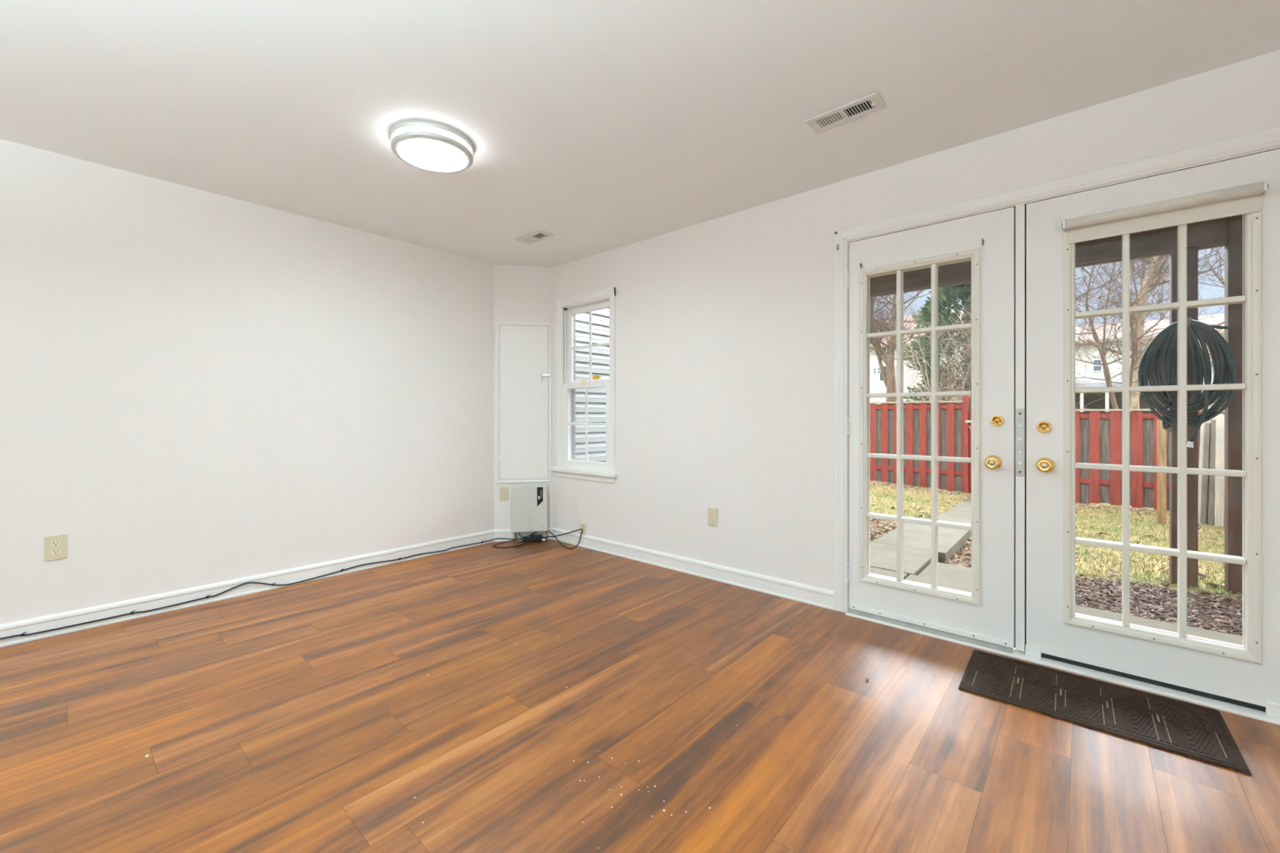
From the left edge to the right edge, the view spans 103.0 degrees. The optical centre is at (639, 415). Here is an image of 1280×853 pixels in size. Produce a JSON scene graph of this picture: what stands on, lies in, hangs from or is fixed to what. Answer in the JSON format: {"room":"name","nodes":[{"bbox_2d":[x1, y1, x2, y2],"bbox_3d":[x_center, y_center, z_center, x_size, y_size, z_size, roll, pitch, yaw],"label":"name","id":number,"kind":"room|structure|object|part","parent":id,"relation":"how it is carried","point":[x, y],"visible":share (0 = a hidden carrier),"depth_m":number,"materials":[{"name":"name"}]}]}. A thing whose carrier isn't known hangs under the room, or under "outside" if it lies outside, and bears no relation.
{"room":"empty living room","nodes":[
{"label":"empty living room","id":0,"kind":"room"},
{"bbox_2d":[0,138,493,624],"bbox_3d":[-3.157,-0.048,2.376,0.150,2.520,6.350,0,0,41],"label":"wall","id":1,"kind":"structure","parent":0,"point":[198,388],"depth_m":3.00,"materials":[{"name":"white paint"}]},
{"bbox_2d":[44,533,66,561],"bbox_3d":[-2.910,0.659,2.538,0.008,0.122,0.074,0,0,41],"label":"wall outlet","id":2,"kind":"object","parent":1,"relation":"attached to","point":[55,546],"visible":1,"depth_m":2.54,"materials":[{"name":"beige plastic"}]},
{"bbox_2d":[50,548,61,554],"bbox_3d":[-2.908,0.678,2.536,0.003,0.025,0.034,0,0,41],"label":"socket","id":3,"kind":"object","parent":2,"relation":"attached to","point":[53,551],"depth_m":2.54,"materials":[{"name":"beige plastic"}]},
{"bbox_2d":[50,541,61,546],"bbox_3d":[-2.908,0.639,2.536,0.003,0.025,0.034,0,0,41],"label":"socket","id":4,"kind":"object","parent":2,"relation":"attached to","point":[53,544],"depth_m":2.54,"materials":[{"name":"beige plastic"}]},
{"bbox_2d":[0,529,494,647],"bbox_3d":[-3.171,1.041,2.231,0.019,0.102,5.815,0,0,41],"label":"baseboard","id":5,"kind":"structure","parent":1,"relation":"attached to","point":[305,572],"depth_m":2.98,"materials":[{"name":"white paint"}]},
{"bbox_2d":[493,264,552,529],"bbox_3d":[-1.018,-0.108,4.462,0.317,2.400,0.391,0,0,41],"label":"wall","id":6,"kind":"structure","parent":0,"point":[522,294],"depth_m":4.45,"materials":[{"name":"white paint"}]},
{"bbox_2d":[499,486,508,500],"bbox_3d":[-1.180,0.680,4.430,0.074,0.122,0.008,0,0,-10],"label":"wall outlet","id":7,"kind":"object","parent":6,"relation":"attached to","point":[504,491],"visible":1,"depth_m":4.43,"materials":[{"name":"beige plastic"}]},
{"bbox_2d":[494,527,552,542],"bbox_3d":[-1.016,1.041,4.453,0.491,0.102,0.019,0,0,-10],"label":"baseboard","id":8,"kind":"structure","parent":6,"relation":"attached to","point":[499,533],"depth_m":4.43,"materials":[{"name":"white paint"}]},
{"bbox_2d":[496,321,551,483],"bbox_3d":[-1.012,-0.113,4.448,0.473,1.400,0.030,0,0,-10],"label":"access panel","id":9,"kind":"object","parent":6,"relation":"attached to","point":[523,349],"visible":1,"depth_m":4.45,"materials":[{"name":"white paint"}]},
{"bbox_2d":[511,484,547,538],"bbox_3d":[-0.959,0.844,4.423,0.306,0.472,0.098,0,0,-10],"label":"box","id":10,"kind":"object","parent":6,"relation":"attached to","point":[529,503],"visible":0.97,"depth_m":4.38,"materials":[{"name":"white plastic"}]},
{"bbox_2d":[575,307,609,462],"bbox_3d":[0.080,-0.892,6.049,0.275,4.568,3.138,0,0,41],"label":"siding","id":11,"kind":"object","parent":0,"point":[600,318],"visible":0.02,"depth_m":5.22,"materials":[{"name":"grey plastic"}]},
{"bbox_2d":[0,539,1279,852],"bbox_3d":[-0.908,1.152,0.504,5.700,0.120,6.200,0,0,41],"label":"floor","id":12,"kind":"structure","parent":0,"point":[308,717],"depth_m":1.73,"materials":[{"name":"brown wood"}]},
{"bbox_2d":[0,537,522,639],"bbox_3d":[-2.776,1.052,2.523,0.201,0.069,5.175,0,0,41],"label":"coaxial cable","id":13,"kind":"object","parent":12,"relation":"on","point":[399,558],"visible":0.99,"depth_m":2.99,"materials":[{"name":"black plastic"}]},
{"bbox_2d":[145,625,761,848],"bbox_3d":[-0.479,1.091,1.739,1.517,0.003,1.619,0,0,41],"label":"crumbs","id":14,"kind":"object","parent":12,"relation":"on","point":[146,756],"visible":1,"depth_m":1.50,"materials":[{"name":"white plastic"}]},
{"bbox_2d":[493,531,538,547],"bbox_3d":[-1.030,1.045,4.304,0.414,0.093,0.154,0,0,-26],"label":"electrical cable","id":15,"kind":"object","parent":12,"relation":"on","point":[535,531],"visible":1,"depth_m":4.32,"materials":[{"name":"black plastic"}]},
{"bbox_2d":[522,534,546,542],"bbox_3d":[-0.912,1.064,4.402,0.202,0.056,0.057,0,0,-10],"label":"power adapter","id":16,"kind":"object","parent":12,"relation":"on","point":[537,538],"visible":1,"depth_m":4.38,"materials":[{"name":"black plastic"}]},
{"bbox_2d":[546,529,582,549],"bbox_3d":[-0.688,1.022,4.290,0.444,0.142,0.128,0,0,29],"label":"electrical cable","id":17,"kind":"object","parent":12,"relation":"on","point":[582,530],"visible":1,"depth_m":4.21,"materials":[{"name":"black plastic"}]},
{"bbox_2d":[845,608,1279,724],"bbox_3d":[1.765,1.063,2.353,1.537,0.058,0.194,0,0,41],"label":"threshold","id":18,"kind":"object","parent":12,"relation":"on","point":[1270,713],"visible":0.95,"depth_m":2.13,"materials":[{"name":"white paint"}]},
{"bbox_2d":[1014,203,1026,652],"bbox_3d":[1.744,0.056,2.335,0.051,2.028,0.069,0,0,41],"label":"mullion","id":19,"kind":"structure","parent":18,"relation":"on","point":[1020,210],"depth_m":2.31,"materials":[{"name":"white paint"}]},
{"bbox_3d":[1.724,0.123,2.311,0.029,0.307,0.005,0,0,41],"label":"strike plate","id":20,"kind":"part","parent":19,"relation":"part of","materials":[{"name":"metal"}]},
{"bbox_2d":[958,649,1251,775],"bbox_3d":[1.699,1.087,1.952,0.771,0.009,0.446,0,0,41],"label":"doormat","id":21,"kind":"object","parent":12,"relation":"on","point":[1198,732],"visible":1,"depth_m":1.90,"materials":[{"name":"brown rubber"}]},
{"bbox_2d":[0,0,1279,267],"bbox_3d":[-0.908,-1.368,0.504,6.000,0.120,6.500,0,0,41],"label":"ceiling","id":22,"kind":"structure","parent":0,"point":[598,126],"depth_m":2.05,"materials":[{"name":"white paint"}]},
{"bbox_2d":[390,120,473,173],"bbox_3d":[-0.989,-1.271,2.437,0.368,0.074,0.368,0,0,41],"label":"ceiling light","id":23,"kind":"object","parent":22,"relation":"attached to","point":[423,144],"visible":1,"depth_m":2.36,"materials":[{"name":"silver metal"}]},
{"bbox_2d":[397,138,467,171],"bbox_3d":[-0.989,-1.242,2.437,0.331,0.016,0.331,0,0,41],"label":"diffuser","id":24,"kind":"object","parent":23,"relation":"attached to","point":[426,154],"depth_m":2.41,"materials":[{"name":"white plastic"}]},
{"bbox_2d":[515,230,554,244],"bbox_3d":[-0.772,-1.304,3.736,0.316,0.023,0.144,0,0,41],"label":"ceiling vent","id":25,"kind":"object","parent":22,"relation":"in","point":[540,235],"visible":1,"depth_m":3.73,"materials":[{"name":"grey metal"}]},
{"bbox_2d":[804,92,885,133],"bbox_3d":[0.885,-1.304,2.203,0.316,0.023,0.144,0,0,41],"label":"ceiling vent","id":26,"kind":"object","parent":22,"relation":"in","point":[872,103],"visible":1,"depth_m":2.20,"materials":[{"name":"white metal"}]},
{"bbox_2d":[552,49,1279,591],"bbox_3d":[1.185,-0.048,2.891,6.000,2.520,0.150,0,0,41],"label":"wall","id":27,"kind":"structure","parent":0,"point":[725,325],"depth_m":3.15,"materials":[{"name":"white paint"}]},
{"bbox_2d":[580,523,586,534],"bbox_3d":[-0.475,0.957,4.241,0.070,0.114,0.009,0,0,41],"label":"outlet","id":28,"kind":"object","parent":27,"relation":"attached to","point":[583,526],"visible":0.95,"depth_m":4.24,"materials":[{"name":"beige plastic"}]},
{"bbox_2d":[545,528,582,537],"bbox_3d":[-0.651,1.002,4.318,0.385,0.120,0.054,0,0,30],"label":"electrical cable","id":29,"kind":"object","parent":28,"relation":"attached to","point":[581,528],"visible":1,"depth_m":4.29,"materials":[{"name":"black plastic"}]},
{"bbox_2d":[551,287,617,483],"bbox_3d":[-0.426,-0.236,4.274,0.763,1.536,0.194,0,0,41],"label":"window","id":30,"kind":"structure","parent":27,"relation":"in","point":[567,308],"depth_m":4.29,"materials":[{"name":"white paint"}]},
{"bbox_3d":[-0.443,0.469,4.256,0.763,0.030,0.144,0,0,41],"label":"sill","id":31,"kind":"part","parent":30,"relation":"part of","materials":[{"name":"white paint"}]},
{"bbox_3d":[-0.442,0.089,4.244,0.573,0.730,0.032,0,0,41],"label":"sash","id":32,"kind":"part","parent":30,"relation":"part of","materials":[{"name":"white paint"}]},
{"bbox_3d":[-0.413,-0.586,4.277,0.573,0.686,0.032,0,0,41],"label":"sash","id":33,"kind":"part","parent":30,"relation":"part of","materials":[{"name":"white paint"}]},
{"bbox_3d":[-0.379,-0.239,4.315,0.578,1.382,0.020,0,0,41],"label":"storm frame","id":34,"kind":"part","parent":30,"relation":"part of","materials":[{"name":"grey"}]},
{"bbox_2d":[551,527,834,609],"bbox_3d":[0.155,1.041,3.682,2.491,0.102,0.019,0,0,41],"label":"baseboard","id":35,"kind":"structure","parent":27,"relation":"attached to","point":[812,595],"depth_m":3.40,"materials":[{"name":"white paint"}]},
{"bbox_2d":[707,506,717,526],"bbox_3d":[0.484,0.677,3.401,0.074,0.122,0.008,0,0,41],"label":"wall outlet","id":36,"kind":"object","parent":27,"relation":"attached to","point":[712,512],"visible":1,"depth_m":3.40,"materials":[{"name":"beige plastic"}]},
{"bbox_2d":[846,206,1014,648],"bbox_3d":[1.433,0.056,2.579,0.747,2.020,0.120,0,0,42],"label":"door","id":37,"kind":"structure","parent":27,"relation":"in","point":[986,613],"depth_m":2.49,"materials":[{"name":"white paint"}]},
{"bbox_2d":[833,125,1279,612],"bbox_3d":[1.775,0.031,2.361,1.693,2.122,0.170,0,0,41],"label":"door frame","id":38,"kind":"structure","parent":27,"relation":"attached to","point":[1268,138],"depth_m":2.54,"materials":[{"name":"white paint"}]},
{"bbox_3d":[1.117,-0.015,2.837,0.070,2.025,0.020,0,0,41],"label":"casing","id":39,"kind":"part","parent":38,"relation":"part of","materials":[{"name":"white paint"}]},
{"bbox_3d":[1.726,-0.997,2.303,1.690,0.066,0.020,0,0,41],"label":"head casing","id":40,"kind":"part","parent":38,"relation":"part of","materials":[{"name":"white paint"}]},
{"bbox_2d":[1026,148,1279,706],"bbox_3d":[2.022,0.051,2.055,0.742,2.010,0.121,0,0,41],"label":"door","id":41,"kind":"structure","parent":27,"relation":"in","point":[1250,672],"depth_m":2.02,"materials":[{"name":"white paint"}]},
{"bbox_2d":[1062,181,1268,244],"bbox_3d":[2.033,-0.788,2.011,0.565,0.100,0.056,0,0,41],"label":"roller shade","id":42,"kind":"object","parent":41,"relation":"attached to","point":[1242,199],"visible":1,"depth_m":1.98,"materials":[{"name":"fabric"}]},
{"bbox_2d":[870,440,1242,600],"bbox_3d":[19.282,1.462,20.273,38.000,0.420,49.850,0,0,41],"label":"ground","id":43,"kind":"structure","parent":0,"point":[1156,568],"depth_m":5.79,"materials":[{"name":"plant"}]},
{"bbox_2d":[870,566,907,579],"bbox_3d":[0.783,1.252,4.138,2.252,0.120,1.175,0,0,41],"label":"concrete slab","id":44,"kind":"object","parent":43,"relation":"on","point":[873,570],"visible":0.09,"depth_m":3.86,"materials":[{"name":"grey concrete"}]},
{"bbox_2d":[870,541,931,576],"bbox_3d":[1.748,1.252,4.645,1.535,0.120,0.826,0,0,41],"label":"concrete slab","id":45,"kind":"object","parent":43,"relation":"on","point":[882,556],"visible":0.11,"depth_m":4.25,"materials":[{"name":"grey concrete"}]},
{"bbox_2d":[870,289,958,404],"bbox_3d":[9.476,-3.920,19.187,7.079,11.424,7.524,0,0,23],"label":"bare tree","id":46,"kind":"object","parent":43,"relation":"on","point":[890,381],"visible":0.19,"depth_m":19.31,"materials":[{"name":"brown plant"}]},
{"bbox_2d":[871,290,959,357],"bbox_3d":[13.923,-7.194,25.348,5.744,17.774,7.816,0,0,-33],"label":"bare tree","id":47,"kind":"object","parent":43,"relation":"on","point":[895,300],"visible":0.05,"depth_m":25.97,"materials":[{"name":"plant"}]},
{"bbox_2d":[870,400,971,493],"bbox_3d":[5.816,0.688,11.950,3.521,2.006,0.120,0,0,41],"label":"wooden fence","id":48,"kind":"object","parent":43,"relation":"on","point":[917,417],"visible":0.36,"depth_m":11.48,"materials":[{"name":"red wood"}]},
{"bbox_3d":[5.723,1.242,12.031,3.275,0.090,0.038,0,0,41],"label":"rail","id":49,"kind":"part","parent":48,"relation":"part of","materials":[{"name":"wood"}]},
{"bbox_3d":[5.723,-0.188,12.031,3.275,0.090,0.038,0,0,41],"label":"rail","id":50,"kind":"part","parent":48,"relation":"part of","materials":[{"name":"wood"}]},
{"bbox_2d":[870,310,971,440],"bbox_3d":[16.771,-2.708,38.266,15.200,8.800,8.800,0,0,41],"label":"house","id":51,"kind":"object","parent":43,"relation":"on","point":[877,384],"visible":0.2,"depth_m":33.65,"materials":[{"name":"white"}]},
{"bbox_2d":[880,366,885,380],"bbox_3d":[16.037,-2.778,33.622,0.340,0.900,0.047,0,0,41],"label":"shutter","id":52,"kind":"object","parent":51,"relation":"hanging from","point":[881,377],"depth_m":33.67,"materials":[{"name":"grey"}]},
{"bbox_2d":[873,522,971,563],"bbox_3d":[2.891,1.242,5.152,0.605,0.090,1.400,0,0,41],"label":"concrete slab","id":53,"kind":"object","parent":43,"relation":"on","point":[916,535],"visible":0.51,"depth_m":4.96,"materials":[{"name":"grey concrete"}]},
{"bbox_2d":[894,283,971,404],"bbox_3d":[9.306,-2.231,14.323,3.765,7.845,3.493,0,0,7],"label":"evergreen tree","id":54,"kind":"object","parent":43,"relation":"on","point":[963,291],"visible":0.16,"depth_m":14.25,"materials":[{"name":"green plant"}]},
{"bbox_2d":[918,562,971,585],"bbox_3d":[2.512,1.267,3.780,0.715,0.120,0.533,0,0,41],"label":"concrete slab","id":55,"kind":"object","parent":43,"relation":"on","point":[947,572],"visible":0.03,"depth_m":3.89,"materials":[{"name":"grey concrete"}]},
{"bbox_2d":[937,514,971,541],"bbox_3d":[3.826,1.383,6.204,0.585,0.090,1.385,0,0,41],"label":"concrete slab","id":56,"kind":"object","parent":43,"relation":"on","point":[959,519],"visible":0.24,"depth_m":6.54,"materials":[{"name":"grey concrete"}]},
{"bbox_2d":[942,502,971,517],"bbox_3d":[4.891,1.470,7.465,0.645,0.090,1.885,0,0,41],"label":"concrete slab","id":57,"kind":"object","parent":43,"relation":"on","point":[962,508],"visible":0.23,"depth_m":7.62,"materials":[{"name":"grey concrete"}]},
{"bbox_2d":[963,395,968,493],"bbox_3d":[6.964,0.620,10.887,0.094,2.165,0.095,0,0,41],"label":"gate post","id":58,"kind":"object","parent":43,"relation":"on","point":[966,398],"visible":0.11,"depth_m":10.85,"materials":[{"name":"wood"}]},
{"bbox_2d":[965,410,971,491],"bbox_3d":[7.370,0.752,10.516,1.100,1.720,0.132,0,0,41],"label":"gate","id":59,"kind":"object","parent":58,"relation":"attached to","point":[970,420],"visible":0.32,"depth_m":10.82,"materials":[{"name":"red wood"}]},
{"bbox_2d":[962,495,971,502],"bbox_3d":[6.271,1.583,9.114,0.745,0.090,2.385,0,0,41],"label":"concrete slab","id":60,"kind":"object","parent":43,"relation":"on","point":[968,500],"visible":0.03,"depth_m":9.16,"materials":[{"name":"grey concrete"}]},
{"bbox_2d":[875,298,1114,412],"bbox_3d":[8.684,-0.583,12.804,2.938,4.558,4.843,0,0,-45],"label":"thicket","id":61,"kind":"object","parent":43,"relation":"on","point":[957,362],"visible":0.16,"depth_m":13.17,"materials":[{"name":"plant"}]},
{"bbox_2d":[870,480,1224,591],"bbox_3d":[4.412,1.467,7.720,6.263,0.476,7.962,0,0,41],"label":"fallen leaves","id":62,"kind":"object","parent":43,"relation":"on","point":[952,561],"visible":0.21,"depth_m":6.10,"materials":[{"name":"brown plant"}]},
{"bbox_2d":[870,214,1242,595],"bbox_3d":[4.045,-0.202,2.627,7.050,3.148,3.184,0,0,41],"label":"wooden pergola","id":63,"kind":"object","parent":43,"relation":"on","point":[1226,232],"visible":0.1,"depth_m":3.92,"materials":[{"name":"wood"}]},
{"bbox_3d":[4.269,0.040,4.002,0.142,2.665,0.142,0,0,41],"label":"post","id":64,"kind":"part","parent":63,"relation":"part of","materials":[{"name":"wood"}]},
{"bbox_2d":[1186,316,1191,327],"bbox_3d":[4.162,-0.703,3.875,0.120,0.073,0.188,0,0,41],"label":"hanger","id":65,"kind":"object","parent":63,"relation":"attached to","point":[1188,318],"visible":0.19,"depth_m":3.81,"materials":[{"name":"grey metal"}]},
{"bbox_2d":[1137,319,1235,448],"bbox_3d":[4.138,-0.244,3.872,0.513,0.977,0.116,0,0,40],"label":"garden hose","id":66,"kind":"object","parent":65,"relation":"hanging from","point":[1155,362],"visible":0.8,"depth_m":3.84,"materials":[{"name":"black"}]},
{"bbox_3d":[4.471,-0.099,3.792,0.142,2.939,0.142,0,0,41],"label":"post","id":67,"kind":"part","parent":63,"relation":"part of","materials":[{"name":"brown wood"}]},
{"bbox_2d":[905,574,1242,645],"bbox_3d":[2.669,1.252,2.485,2.732,0.120,1.175,0,0,41],"label":"concrete slab","id":68,"kind":"object","parent":43,"relation":"on","point":[1210,634],"visible":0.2,"depth_m":2.96,"materials":[{"name":"grey concrete"}]},
{"bbox_2d":[1075,260,1142,332],"bbox_3d":[18.621,-7.191,21.407,6.401,17.774,5.864,0,0,4],"label":"bare tree","id":69,"kind":"object","parent":43,"relation":"on","point":[1135,260],"visible":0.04,"depth_m":21.01,"materials":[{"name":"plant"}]},
{"bbox_2d":[1075,247,1224,422],"bbox_3d":[17.221,-4.014,14.443,8.688,14.550,9.164,0,0,41],"label":"bare tree","id":70,"kind":"object","parent":43,"relation":"on","point":[1216,259],"visible":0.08,"depth_m":14.52,"materials":[{"name":"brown plant"}]},
{"bbox_2d":[1075,408,1224,511],"bbox_3d":[8.806,0.787,9.329,2.574,1.804,0.120,0,0,41],"label":"wooden fence","id":71,"kind":"object","parent":43,"relation":"on","point":[1098,435],"visible":0.36,"depth_m":9.37,"materials":[{"name":"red wood"}]},
{"bbox_3d":[8.722,1.242,9.402,2.350,0.090,0.038,0,0,41],"label":"rail","id":72,"kind":"part","parent":71,"relation":"part of","materials":[{"name":"wood"}]},
{"bbox_3d":[8.722,0.012,9.402,2.350,0.090,0.038,0,0,41],"label":"rail","id":73,"kind":"part","parent":71,"relation":"part of","materials":[{"name":"wood"}]},
{"bbox_2d":[1075,254,1224,408],"bbox_3d":[11.833,-2.874,13.304,5.051,9.134,4.892,0,0,21],"label":"bare tree","id":74,"kind":"object","parent":43,"relation":"on","point":[1102,352],"visible":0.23,"depth_m":13.12,"materials":[{"name":"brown plant"}]},
{"bbox_2d":[1075,313,1224,422],"bbox_3d":[26.213,-1.758,28.027,9.300,6.900,9.750,0,0,41],"label":"house","id":75,"kind":"object","parent":43,"relation":"on","point":[1091,373],"visible":0.12,"depth_m":26.56,"materials":[{"name":"white"}]},
{"bbox_3d":[23.968,-2.608,26.695,0.320,0.580,0.010,0,0,41],"label":"pane","id":76,"kind":"part","parent":75,"relation":"part of","materials":[{"name":"clear glass"}]},
{"bbox_3d":[24.408,0.192,26.271,5.000,2.800,0.050,0,0,41],"label":"garage door","id":77,"kind":"part","parent":75,"relation":"part of","materials":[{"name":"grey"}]},
{"bbox_2d":[1075,246,1224,412],"bbox_3d":[17.672,-5.316,17.768,10.364,14.221,7.257,0,0,8],"label":"bare tree","id":78,"kind":"object","parent":43,"relation":"on","point":[1135,398],"visible":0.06,"depth_m":17.63,"materials":[{"name":"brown plant"}]},
{"bbox_2d":[1075,253,1224,404],"bbox_3d":[13.214,-3.105,13.752,5.116,9.597,4.422,0,0,33],"label":"bare tree","id":79,"kind":"object","parent":43,"relation":"on","point":[1135,332],"visible":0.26,"depth_m":13.54,"materials":[{"name":"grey plant"}]},
{"bbox_2d":[1075,573,1242,635],"bbox_3d":[3.843,1.280,3.344,2.554,0.137,1.723,0,0,41],"label":"bark mulch","id":80,"kind":"object","parent":43,"relation":"on","point":[1092,595],"visible":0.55,"depth_m":3.43,"materials":[{"name":"brown wood"}]},
{"bbox_2d":[1156,420,1166,524],"bbox_3d":[7.517,0.835,7.340,0.090,1.526,0.090,0,0,41],"label":"post","id":81,"kind":"object","parent":43,"relation":"on","point":[1161,433],"visible":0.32,"depth_m":7.31,"materials":[{"name":"brown wood"}]},
{"bbox_2d":[1198,422,1208,524],"bbox_3d":[8.316,0.854,7.527,0.239,1.518,0.083,0,0,-30],"label":"picket","id":82,"kind":"object","parent":43,"relation":"on","point":[1202,433],"visible":0.26,"depth_m":7.55,"materials":[{"name":"white wood"}]},
{"bbox_2d":[1200,422,1210,524],"bbox_3d":[8.276,0.862,7.458,0.197,1.494,0.061,0,0,-27],"label":"picket","id":83,"kind":"object","parent":43,"relation":"on","point":[1206,425],"visible":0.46,"depth_m":7.45,"materials":[{"name":"grey wood"}]},
{"bbox_2d":[1206,419,1216,525],"bbox_3d":[8.330,0.838,7.434,0.198,1.544,0.075,0,0,-17],"label":"picket","id":84,"kind":"object","parent":43,"relation":"on","point":[1211,420],"visible":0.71,"depth_m":7.44,"materials":[{"name":"white wood"}]},
{"bbox_2d":[1208,422,1216,526],"bbox_3d":[8.313,0.852,7.393,0.202,1.510,0.062,0,0,-31],"label":"picket","id":85,"kind":"object","parent":43,"relation":"on","point":[1212,460],"visible":0.74,"depth_m":7.39,"materials":[{"name":"grey wood"}]},
{"bbox_2d":[1214,413,1223,527],"bbox_3d":[8.330,0.793,7.331,0.191,1.626,0.070,0,0,-35],"label":"picket","id":86,"kind":"object","parent":43,"relation":"on","point":[1218,478],"visible":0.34,"depth_m":7.32,"materials":[{"name":"white wood"}]},
{"bbox_2d":[1217,414,1224,527],"bbox_3d":[8.338,0.798,7.304,0.182,1.614,0.076,0,0,-33],"label":"picket","id":87,"kind":"object","parent":43,"relation":"on","point":[1221,417],"visible":0.47,"depth_m":7.31,"materials":[{"name":"white wood"}]}
]}

